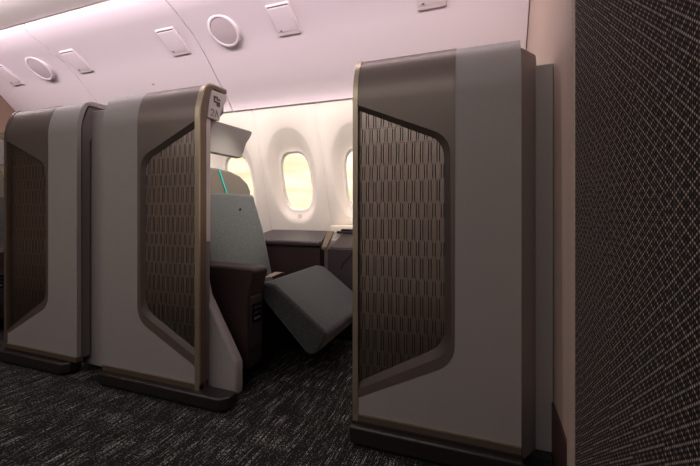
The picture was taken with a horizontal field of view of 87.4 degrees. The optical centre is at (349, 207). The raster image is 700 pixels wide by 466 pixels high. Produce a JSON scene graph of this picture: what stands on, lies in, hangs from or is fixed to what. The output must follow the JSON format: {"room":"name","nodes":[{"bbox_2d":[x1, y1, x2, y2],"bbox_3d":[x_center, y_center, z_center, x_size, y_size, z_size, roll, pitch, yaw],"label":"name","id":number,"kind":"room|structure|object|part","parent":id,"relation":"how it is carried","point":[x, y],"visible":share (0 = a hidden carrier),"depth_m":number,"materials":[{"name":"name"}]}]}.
{"room":"aircraft cabin","nodes":[
{"label":"aircraft cabin","id":0,"kind":"room"},
{"bbox_2d":[0,0,103,28],"bbox_3d":[-2.587,-1.360,1.198,6.316,0.060,2.860,0,0,20],"label":"ceiling","id":1,"kind":"structure","parent":0,"point":[12,12],"depth_m":2.44,"materials":[{"name":"grey plastic"}]},
{"bbox_2d":[0,99,352,269],"bbox_3d":[-2.071,0.030,3.519,6.751,1.640,0.492,0,0,20],"label":"wall","id":2,"kind":"structure","parent":0,"point":[321,131],"depth_m":2.79,"materials":[{"name":"beige plastic"}]},
{"bbox_2d":[0,95,15,133],"bbox_3d":[-3.339,-1.075,3.201,0.040,0.750,1.300,0,0,20],"label":"trim","id":3,"kind":"structure","parent":2,"relation":"attached to","point":[6,110],"depth_m":3.43,"materials":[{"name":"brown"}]},
{"bbox_2d":[0,23,96,111],"bbox_3d":[-2.706,-1.099,3.285,1.082,0.703,0.945,0,0,20],"label":"bin","id":4,"kind":"object","parent":2,"relation":"attached to","point":[32,77],"visible":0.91,"depth_m":3.08,"materials":[{"name":"white plastic"}]},
{"bbox_2d":[28,59,50,77],"bbox_3d":[-2.540,-1.141,2.999,0.175,0.116,0.139,0,0,20],"label":"speaker grille","id":5,"kind":"object","parent":4,"relation":"attached to","point":[39,67],"depth_m":2.99,"materials":[{"name":"grey plastic"}]},
{"bbox_2d":[25,0,232,112],"bbox_3d":[-1.585,-1.099,2.872,1.292,0.703,0.945,0,0,20],"label":"bin","id":6,"kind":"object","parent":2,"relation":"attached to","point":[116,48],"visible":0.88,"depth_m":2.64,"materials":[{"name":"white plastic"}]},
{"bbox_2d":[225,156,252,181],"bbox_3d":[-0.923,-0.178,3.100,0.259,0.515,0.167,0,0,20],"label":"window","id":7,"kind":"structure","parent":2,"relation":"in","point":[227,158],"depth_m":3.08,"materials":[{"name":"beige plastic"}]},
{"bbox_2d":[281,152,311,217],"bbox_3d":[-0.416,-0.178,2.913,0.259,0.515,0.167,0,0,20],"label":"window","id":8,"kind":"structure","parent":2,"relation":"in","point":[287,153],"depth_m":2.94,"materials":[{"name":"beige plastic"}]},
{"bbox_2d":[167,0,528,110],"bbox_3d":[-0.015,-1.099,2.294,2.038,0.703,0.945,0,0,20],"label":"bin","id":9,"kind":"object","parent":2,"relation":"attached to","point":[264,53],"visible":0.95,"depth_m":2.24,"materials":[{"name":"white plastic"}]},
{"bbox_2d":[210,17,236,43],"bbox_3d":[-0.813,-1.141,2.363,0.175,0.116,0.139,0,0,20],"label":"speaker grille","id":10,"kind":"object","parent":9,"relation":"attached to","point":[223,30],"depth_m":2.35,"materials":[{"name":"grey plastic"}]},
{"bbox_2d":[344,149,352,205],"bbox_3d":[0.092,-0.178,2.726,0.259,0.515,0.167,0,0,20],"label":"window","id":11,"kind":"structure","parent":2,"relation":"in","point":[350,150],"depth_m":2.75,"materials":[{"name":"beige plastic"}]},
{"bbox_2d":[0,326,528,465],"bbox_3d":[-2.373,0.875,1.780,6.316,0.050,4.100,0,0,20],"label":"floor","id":12,"kind":"structure","parent":0,"point":[294,407],"depth_m":1.45,"materials":[{"name":"carpet"}]},
{"bbox_2d":[0,140,3,165],"bbox_3d":[-2.605,0.143,2.802,0.755,1.413,1.010,0,0,20],"label":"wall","id":13,"kind":"structure","parent":12,"relation":"on","point":[1,141],"depth_m":2.93,"materials":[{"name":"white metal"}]},
{"bbox_2d":[0,177,3,325],"bbox_3d":[-2.359,0.305,2.781,0.881,1.090,0.741,0,0,20],"label":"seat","id":14,"kind":"object","parent":12,"relation":"on","point":[1,178],"visible":0.02,"depth_m":2.62,"materials":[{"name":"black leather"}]},
{"bbox_3d":[-2.513,0.682,2.886,0.369,0.336,0.480,0,0,20],"label":"seat","id":15,"kind":"part","parent":14,"relation":"part of","materials":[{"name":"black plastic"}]},
{"bbox_3d":[-2.631,0.223,2.938,0.259,0.626,0.575,0,0,20],"label":"backrest","id":16,"kind":"part","parent":14,"relation":"part of","materials":[{"name":"grey fabric"}]},
{"bbox_3d":[-2.572,0.511,2.529,0.505,0.478,0.121,0,0,20],"label":"armrest","id":17,"kind":"part","parent":14,"relation":"part of","materials":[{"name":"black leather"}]},
{"bbox_3d":[-2.365,0.532,2.453,0.018,0.235,0.095,0,0,20],"label":"control panel","id":18,"kind":"part","parent":14,"relation":"part of","materials":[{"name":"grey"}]},
{"bbox_2d":[97,84,251,413],"bbox_3d":[-0.690,0.143,2.097,0.755,1.413,1.010,0,0,20],"label":"wall","id":19,"kind":"structure","parent":12,"relation":"on","point":[167,337],"depth_m":1.66,"materials":[{"name":"grey plastic"},{"name":"bronze metal trim"},{"name":"bronze textured panel"}]},
{"bbox_3d":[-0.909,0.101,1.768,0.572,1.319,0.170,0,0,20],"label":"grey panel","id":20,"kind":"part","parent":19,"relation":"part of","materials":[{"name":"grey plastic"}]},
{"bbox_3d":[-0.923,0.777,1.697,0.595,0.026,0.034,0,0,20],"label":"trim","id":21,"kind":"part","parent":19,"relation":"part of","materials":[{"name":"brown metal"}]},
{"bbox_3d":[-0.846,0.812,1.661,0.747,0.052,0.085,0,0,20],"label":"kick plate","id":22,"kind":"part","parent":19,"relation":"part of","materials":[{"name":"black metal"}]},
{"bbox_3d":[-0.800,0.063,1.727,0.340,1.248,0.172,0,0,20],"label":"brown panel","id":23,"kind":"part","parent":19,"relation":"part of","materials":[{"name":"brown metal"}]},
{"bbox_3d":[-0.630,0.113,1.665,0.023,1.351,0.180,0,0,20],"label":"edge trim","id":24,"kind":"part","parent":19,"relation":"part of","materials":[{"name":"beige"}]},
{"bbox_3d":[-0.628,0.115,1.669,0.023,1.346,0.172,0,0,20],"label":"frame","id":25,"kind":"part","parent":19,"relation":"part of","materials":[{"name":"brown metal"}]},
{"bbox_3d":[-0.613,-0.469,1.686,0.008,0.134,0.128,0,0,20],"label":"plate","id":26,"kind":"part","parent":19,"relation":"part of","materials":[{"name":"grey plastic"}]},
{"bbox_2d":[210,167,352,370],"bbox_3d":[-0.444,0.305,2.076,0.881,1.090,0.741,0,0,20],"label":"seat","id":27,"kind":"object","parent":12,"relation":"on","point":[262,314],"visible":0.76,"depth_m":1.94,"materials":[{"name":"grey fabric"}]},
{"bbox_3d":[-0.657,0.511,1.824,0.505,0.478,0.121,0,0,20],"label":"armrest","id":28,"kind":"part","parent":27,"relation":"part of","materials":[{"name":"black leather"}]},
{"bbox_3d":[-0.717,0.223,2.233,0.259,0.626,0.575,0,0,20],"label":"backrest","id":29,"kind":"part","parent":27,"relation":"part of","materials":[{"name":"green fabric"}]},
{"bbox_3d":[-0.451,0.532,1.748,0.018,0.235,0.095,0,0,20],"label":"control panel","id":30,"kind":"part","parent":27,"relation":"part of","materials":[{"name":"grey plastic"}]},
{"bbox_3d":[-0.598,0.682,2.181,0.369,0.336,0.480,0,0,20],"label":"seat","id":31,"kind":"part","parent":27,"relation":"part of","materials":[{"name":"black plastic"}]},
{"bbox_2d":[264,230,326,278],"bbox_3d":[-0.413,0.513,2.686,0.608,0.675,0.415,0,0,20],"label":"console","id":32,"kind":"object","parent":12,"relation":"on","point":[289,251],"visible":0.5,"depth_m":2.49,"materials":[{"name":"brown plastic"}]},
{"bbox_3d":[-0.477,0.547,2.516,0.606,0.605,0.028,0,0,20],"label":"panel","id":33,"kind":"part","parent":32,"relation":"part of","materials":[{"name":"brown wood"}]},
{"bbox_2d":[264,230,326,243],"bbox_3d":[-0.408,0.213,2.700,0.607,0.076,0.385,0,0,20],"label":"shelf","id":34,"kind":"object","parent":32,"relation":"attached to","point":[288,235],"depth_m":2.68,"materials":[{"name":"grey"}]},
{"bbox_2d":[321,225,352,336],"bbox_3d":[0.415,0.480,2.407,1.284,0.700,0.435,0,0,20],"label":"console","id":35,"kind":"object","parent":12,"relation":"on","point":[340,254],"visible":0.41,"depth_m":2.37,"materials":[{"name":"brown plastic"}]},
{"bbox_3d":[-0.152,0.221,2.534,0.053,0.106,0.295,0,0,4],"label":"trim","id":36,"kind":"part","parent":35,"relation":"part of","materials":[{"name":"brown metal"}]},
{"bbox_2d":[337,231,352,233],"bbox_3d":[0.095,0.175,2.602,0.380,0.018,0.080,0,0,20],"label":"magazine","id":37,"kind":"object","parent":35,"relation":"on","point":[338,232],"visible":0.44,"depth_m":2.61,"materials":[{"name":"black paper"}]},
{"bbox_2d":[526,0,699,465],"bbox_3d":[0.494,-0.350,0.644,0.069,2.400,3.950,0,0,20],"label":"wall","id":38,"kind":"structure","parent":0,"point":[627,72],"depth_m":0.58,"materials":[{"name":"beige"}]},
{"bbox_3d":[0.776,0.750,1.492,0.008,0.200,1.064,0,0,20],"label":"skirting","id":39,"kind":"part","parent":38,"relation":"part of","materials":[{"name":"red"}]},
{"bbox_3d":[0.577,-0.250,0.951,0.009,2.200,0.086,0,0,20],"label":"edge trim","id":40,"kind":"part","parent":38,"relation":"part of","materials":[{"name":"beige leather"}]}
]}

